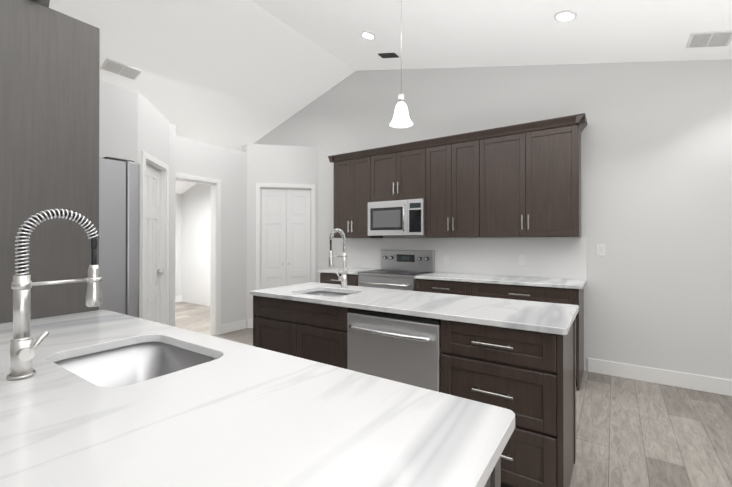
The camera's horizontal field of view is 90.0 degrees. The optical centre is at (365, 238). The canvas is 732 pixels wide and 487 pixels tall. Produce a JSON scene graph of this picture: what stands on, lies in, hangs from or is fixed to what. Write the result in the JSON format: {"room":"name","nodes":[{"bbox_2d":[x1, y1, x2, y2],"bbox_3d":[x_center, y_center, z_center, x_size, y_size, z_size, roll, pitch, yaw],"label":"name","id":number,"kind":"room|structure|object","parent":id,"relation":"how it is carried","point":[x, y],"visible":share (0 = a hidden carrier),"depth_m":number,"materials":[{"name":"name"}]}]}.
{"room":"kitchen","nodes":[
{"label":"kitchen","id":0,"kind":"room"},
{"bbox_2d":[99,80,137,161],"bbox_3d":[-2.502,0.007,2.608,0.120,2.620,1.570,0,0,34],"label":"wall","id":1,"kind":"structure","parent":0,"point":[118,121],"depth_m":3.09,"materials":[{"name":"white paint"}]},
{"bbox_2d":[138,92,168,317],"bbox_3d":[-2.148,0.011,3.609,0.120,2.620,0.806,0,0,-11],"label":"wall","id":2,"kind":"structure","parent":0,"point":[153,131],"depth_m":3.49,"materials":[{"name":"white paint"}]},
{"bbox_2d":[141,150,168,324],"bbox_3d":[-2.151,0.261,3.625,0.152,2.120,0.680,0,0,-11],"label":"door frame","id":3,"kind":"structure","parent":2,"relation":"attached to","point":[161,167],"depth_m":3.89,"materials":[{"name":"white wood"}]},
{"bbox_2d":[146,164,164,322],"bbox_3d":[-2.150,0.294,3.630,0.397,2.037,0.409,0,0,34],"label":"door","id":4,"kind":"structure","parent":2,"relation":"in","point":[154,271],"depth_m":3.70,"materials":[{"name":"white wood"}]},
{"bbox_2d":[175,193,181,295],"bbox_3d":[-6.334,-0.676,4.391,0.120,4.000,8.380,0,0,34],"label":"wall","id":5,"kind":"structure","parent":0,"point":[178,245],"depth_m":7.76,"materials":[{"name":"white paint"}]},
{"bbox_2d":[175,295,181,302],"bbox_3d":[-6.278,1.256,4.345,0.014,0.135,8.380,0,0,34],"label":"baseboard","id":6,"kind":"structure","parent":5,"relation":"attached to","point":[178,298],"depth_m":7.75,"materials":[{"name":"white"}]},
{"bbox_2d":[49,0,355,193],"bbox_3d":[-4.438,-1.748,3.111,4.700,1.605,8.620,0,0,34],"label":"ceiling","id":7,"kind":"structure","parent":0,"point":[234,74],"depth_m":4.46,"materials":[{"name":"white paint"}]},
{"bbox_2d":[100,58,141,79],"bbox_3d":[-2.781,-1.925,4.164,0.192,0.070,0.360,0,0,34],"label":"ceiling vent","id":8,"kind":"object","parent":7,"relation":"in","point":[119,68],"visible":1,"depth_m":4.15,"materials":[{"name":"white plastic"}]},
{"bbox_2d":[169,123,246,327],"bbox_3d":[-2.058,0.016,4.795,0.525,2.620,1.410,0,0,34],"label":"wall","id":9,"kind":"structure","parent":0,"point":[227,167],"depth_m":5.16,"materials":[{"name":"white paint"}]},
{"bbox_2d":[176,173,245,334],"bbox_3d":[-2.208,0.251,4.933,0.152,2.150,1.310,0,0,34],"label":"trim","id":10,"kind":"structure","parent":9,"relation":"attached to","point":[217,328],"depth_m":5.06,"materials":[{"name":"white"}]},
{"bbox_2d":[242,144,317,327],"bbox_3d":[-1.285,-0.046,5.628,0.870,2.750,0.835,0,0,34],"label":"wall","id":11,"kind":"structure","parent":0,"point":[282,164],"depth_m":5.53,"materials":[{"name":"white paint"}]},
{"bbox_2d":[248,183,315,327],"bbox_3d":[-1.271,0.244,5.617,1.021,2.170,0.152,0,0,-11],"label":"door frame","id":12,"kind":"structure","parent":11,"relation":"attached to","point":[311,187],"depth_m":5.54,"materials":[{"name":"white"}]},
{"bbox_2d":[261,188,310,288],"bbox_3d":[-1.225,0.278,5.613,0.545,2.087,0.545,0,0,34],"label":"closet doors","id":13,"kind":"structure","parent":11,"relation":"in","point":[285,237],"depth_m":5.59,"materials":[{"name":"white wood"}]},
{"bbox_2d":[175,302,731,486],"bbox_3d":[-2.020,1.362,1.461,10.540,0.100,8.620,0,0,34],"label":"floor","id":14,"kind":"structure","parent":0,"point":[633,433],"depth_m":2.50,"materials":[{"name":"wood"}]},
{"bbox_2d":[0,0,99,323],"bbox_3d":[-2.091,0.025,2.001,1.023,2.578,0.755,0,0,34],"label":"panel","id":15,"kind":"object","parent":14,"relation":"on","point":[49,104],"visible":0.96,"depth_m":1.87,"materials":[{"name":"wood"}]},
{"bbox_2d":[99,157,139,317],"bbox_3d":[-1.995,0.414,2.197,0.900,1.802,0.911,0,0,34],"label":"fridge","id":16,"kind":"object","parent":14,"relation":"on","point":[119,221],"visible":0.29,"depth_m":2.18,"materials":[{"name":"silver metal"}]},
{"bbox_2d":[320,273,358,285],"bbox_3d":[-0.189,0.883,4.920,0.615,0.885,0.597,0,0,34],"label":"base cabinet","id":17,"kind":"object","parent":14,"relation":"on","point":[329,278],"depth_m":4.69,"materials":[{"name":"black wood"}]},
{"bbox_2d":[318,269,377,276],"bbox_3d":[-0.208,0.426,4.912,0.633,0.030,0.609,0,0,34],"label":"countertop","id":18,"kind":"structure","parent":17,"relation":"on","point":[355,271],"depth_m":4.76,"materials":[{"name":"white stone"}]},
{"bbox_2d":[358,250,434,290],"bbox_3d":[0.362,0.735,4.491,0.772,1.180,0.650,0,0,34],"label":"range","id":19,"kind":"object","parent":14,"relation":"on","point":[399,269],"visible":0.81,"depth_m":4.53,"materials":[{"name":"silver metal"}]},
{"bbox_2d":[250,294,575,486],"bbox_3d":[0.180,0.874,2.512,2.142,0.886,0.691,0,0,34],"label":"kitchen island","id":20,"kind":"object","parent":14,"relation":"on","point":[517,358],"depth_m":1.84,"materials":[{"name":"black wood"}]},
{"bbox_2d":[347,308,440,391],"bbox_3d":[0.291,0.882,2.387,0.622,0.868,0.669,0,0,34],"label":"dishwasher","id":21,"kind":"object","parent":20,"relation":"in","point":[402,348],"visible":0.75,"depth_m":2.13,"materials":[{"name":"grey metal"}]},
{"bbox_2d":[250,282,577,333],"bbox_3d":[0.191,0.416,2.526,2.170,0.030,0.715,0,0,34],"label":"island countertop","id":22,"kind":"structure","parent":20,"relation":"on","point":[540,315],"depth_m":2.23,"materials":[{"name":"white stone"}]},
{"bbox_2d":[298,290,357,297],"bbox_3d":[-0.299,0.536,2.794,0.512,0.232,0.422,0,0,34],"label":"sink","id":23,"kind":"object","parent":22,"relation":"in","point":[329,293],"depth_m":2.98,"materials":[{"name":"silver metal"}]},
{"bbox_2d":[328,228,347,286],"bbox_3d":[-0.240,0.158,3.011,0.088,0.488,0.229,0,0,34],"label":"island faucet","id":24,"kind":"object","parent":22,"relation":"on","point":[343,277],"visible":1,"depth_m":3.05,"materials":[{"name":"silver metal"}]},
{"bbox_2d":[414,277,477,295],"bbox_3d":[0.997,0.880,4.117,0.691,0.885,0.597,0,0,34],"label":"base cabinet","id":25,"kind":"object","parent":14,"relation":"on","point":[469,288],"depth_m":3.84,"materials":[{"name":"black wood"}]},
{"bbox_2d":[488,458,500,486],"bbox_3d":[-0.168,0.867,0.765,0.690,0.886,0.660,0,0,34],"label":"base cabinet","id":26,"kind":"object","parent":14,"relation":"on","point":[496,478],"depth_m":0.81,"materials":[{"name":"black"}]},
{"bbox_2d":[0,310,514,486],"bbox_3d":[-0.917,0.409,0.942,2.208,0.030,1.250,0,0,34],"label":"countertop","id":27,"kind":"structure","parent":26,"relation":"on","point":[251,416],"depth_m":0.78,"materials":[{"name":"white stone"}]},
{"bbox_2d":[6,209,101,379],"bbox_3d":[-0.932,0.150,1.114,0.088,0.488,0.229,0,0,34],"label":"faucet","id":28,"kind":"object","parent":27,"relation":"on","point":[23,346],"visible":1,"depth_m":1.05,"materials":[{"name":"silver metal"}]},
{"bbox_2d":[52,334,223,389],"bbox_3d":[-0.783,0.535,1.249,0.582,0.242,0.422,0,0,34],"label":"sink","id":29,"kind":"object","parent":27,"relation":"in","point":[121,363],"depth_m":1.44,"materials":[{"name":"silver metal"}]},
{"bbox_2d":[478,285,583,390],"bbox_3d":[1.601,0.878,3.708,1.008,0.885,0.597,0,0,34],"label":"base cabinet","id":30,"kind":"object","parent":14,"relation":"on","point":[515,292],"depth_m":3.38,"materials":[{"name":"black wood"}]},
{"bbox_2d":[418,273,585,288],"bbox_3d":[1.366,0.421,3.847,1.603,0.030,0.609,0,0,34],"label":"countertop","id":31,"kind":"structure","parent":30,"relation":"on","point":[482,278],"depth_m":3.66,"materials":[{"name":"white stone"}]},
{"bbox_2d":[182,59,731,379],"bbox_3d":[0.363,-0.673,4.989,10.540,4.000,0.120,0,0,34],"label":"wall","id":32,"kind":"structure","parent":0,"point":[656,178],"depth_m":3.51,"materials":[{"name":"white paint"}]},
{"bbox_2d":[330,149,389,240],"bbox_3d":[-0.086,-0.580,5.025,0.674,1.132,0.318,0,0,34],"label":"upper cabinet","id":33,"kind":"object","parent":32,"relation":"attached to","point":[353,172],"depth_m":4.90,"materials":[{"name":"black wood"}]},
{"bbox_2d":[374,141,425,201],"bbox_3d":[0.467,-0.811,4.652,0.779,0.672,0.318,0,0,34],"label":"upper cabinet","id":34,"kind":"object","parent":32,"relation":"attached to","point":[399,170],"depth_m":4.49,"materials":[{"name":"black wood"}]},
{"bbox_2d":[368,198,425,235],"bbox_3d":[0.432,-0.255,4.598,0.772,0.434,0.435,0,0,34],"label":"microwave","id":35,"kind":"object","parent":34,"relation":"attached to","point":[398,218],"visible":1,"depth_m":4.43,"materials":[{"name":"grey metal"}]},
{"bbox_2d":[444,255,448,263],"bbox_3d":[0.984,0.249,4.468,0.070,0.114,0.008,0,0,34],"label":"electrical outlet","id":36,"kind":"object","parent":32,"relation":"attached to","point":[446,259],"visible":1,"depth_m":4.47,"materials":[{"name":"white plastic"}]},
{"bbox_2d":[426,130,485,236],"bbox_3d":[1.050,-0.583,4.256,0.747,1.132,0.318,0,0,34],"label":"upper cabinet","id":37,"kind":"object","parent":32,"relation":"attached to","point":[456,165],"depth_m":4.09,"materials":[{"name":"black wood"}]},
{"bbox_2d":[519,255,525,265],"bbox_3d":[1.702,0.233,3.982,0.070,0.114,0.008,0,0,34],"label":"electrical outlet","id":38,"kind":"object","parent":32,"relation":"attached to","point":[522,260],"visible":1,"depth_m":3.98,"materials":[{"name":"white plastic"}]},
{"bbox_2d":[486,114,581,236],"bbox_3d":[1.672,-0.585,3.834,0.989,1.132,0.318,0,0,34],"label":"upper cabinet","id":39,"kind":"object","parent":32,"relation":"attached to","point":[499,200],"depth_m":3.64,"materials":[{"name":"black wood"}]},
{"bbox_2d":[597,244,604,255],"bbox_3d":[2.306,0.109,3.592,0.070,0.114,0.008,0,0,34],"label":"light switch","id":40,"kind":"object","parent":32,"relation":"attached to","point":[600,249],"visible":1,"depth_m":3.59,"materials":[{"name":"white plastic"}]},
{"bbox_2d":[588,358,731,395],"bbox_3d":[1.924,1.254,3.843,6.440,0.135,0.014,0,0,34],"label":"baseboard","id":41,"kind":"structure","parent":32,"relation":"attached to","point":[715,385],"depth_m":3.31,"materials":[{"name":"white"}]},
{"bbox_2d":[250,0,731,70],"bbox_3d":[-0.074,-1.814,0.157,5.840,1.498,8.620,0,0,34],"label":"ceiling","id":42,"kind":"structure","parent":0,"point":[457,33],"depth_m":3.37,"materials":[{"name":"white paint"}]},
{"bbox_2d":[361,31,374,38],"bbox_3d":[0.022,-2.221,3.994,0.162,0.049,0.164,0,0,34],"label":"recessed light","id":43,"kind":"object","parent":42,"relation":"in","point":[367,35],"visible":0.98,"depth_m":3.98,"materials":[{"name":"white plastic"}]},
{"bbox_2d":[378,53,398,57],"bbox_3d":[0.272,-2.231,4.453,0.235,0.066,0.120,0,0,34],"label":"ceiling vent","id":44,"kind":"object","parent":42,"relation":"in","point":[388,55],"visible":1,"depth_m":4.44,"materials":[{"name":"grey metal"}]},
{"bbox_2d":[389,0,412,127],"bbox_3d":[0.240,-1.385,2.491,0.162,1.214,0.162,0,0,34],"label":"pendant light","id":45,"kind":"object","parent":42,"relation":"hanging from","point":[401,118],"visible":1,"depth_m":2.47,"materials":[{"name":"white glass"}]},
{"bbox_2d":[554,10,576,21],"bbox_3d":[1.590,-1.777,2.919,0.162,0.049,0.164,0,0,34],"label":"recessed light","id":46,"kind":"object","parent":42,"relation":"in","point":[565,15],"visible":1,"depth_m":2.90,"materials":[{"name":"white plastic"}]},
{"bbox_2d":[686,30,731,47],"bbox_3d":[2.682,-1.556,2.855,0.254,0.070,0.260,0,0,34],"label":"ceiling vent","id":47,"kind":"object","parent":42,"relation":"in","point":[722,38],"visible":1,"depth_m":2.84,"materials":[{"name":"white plastic"}]}
]}

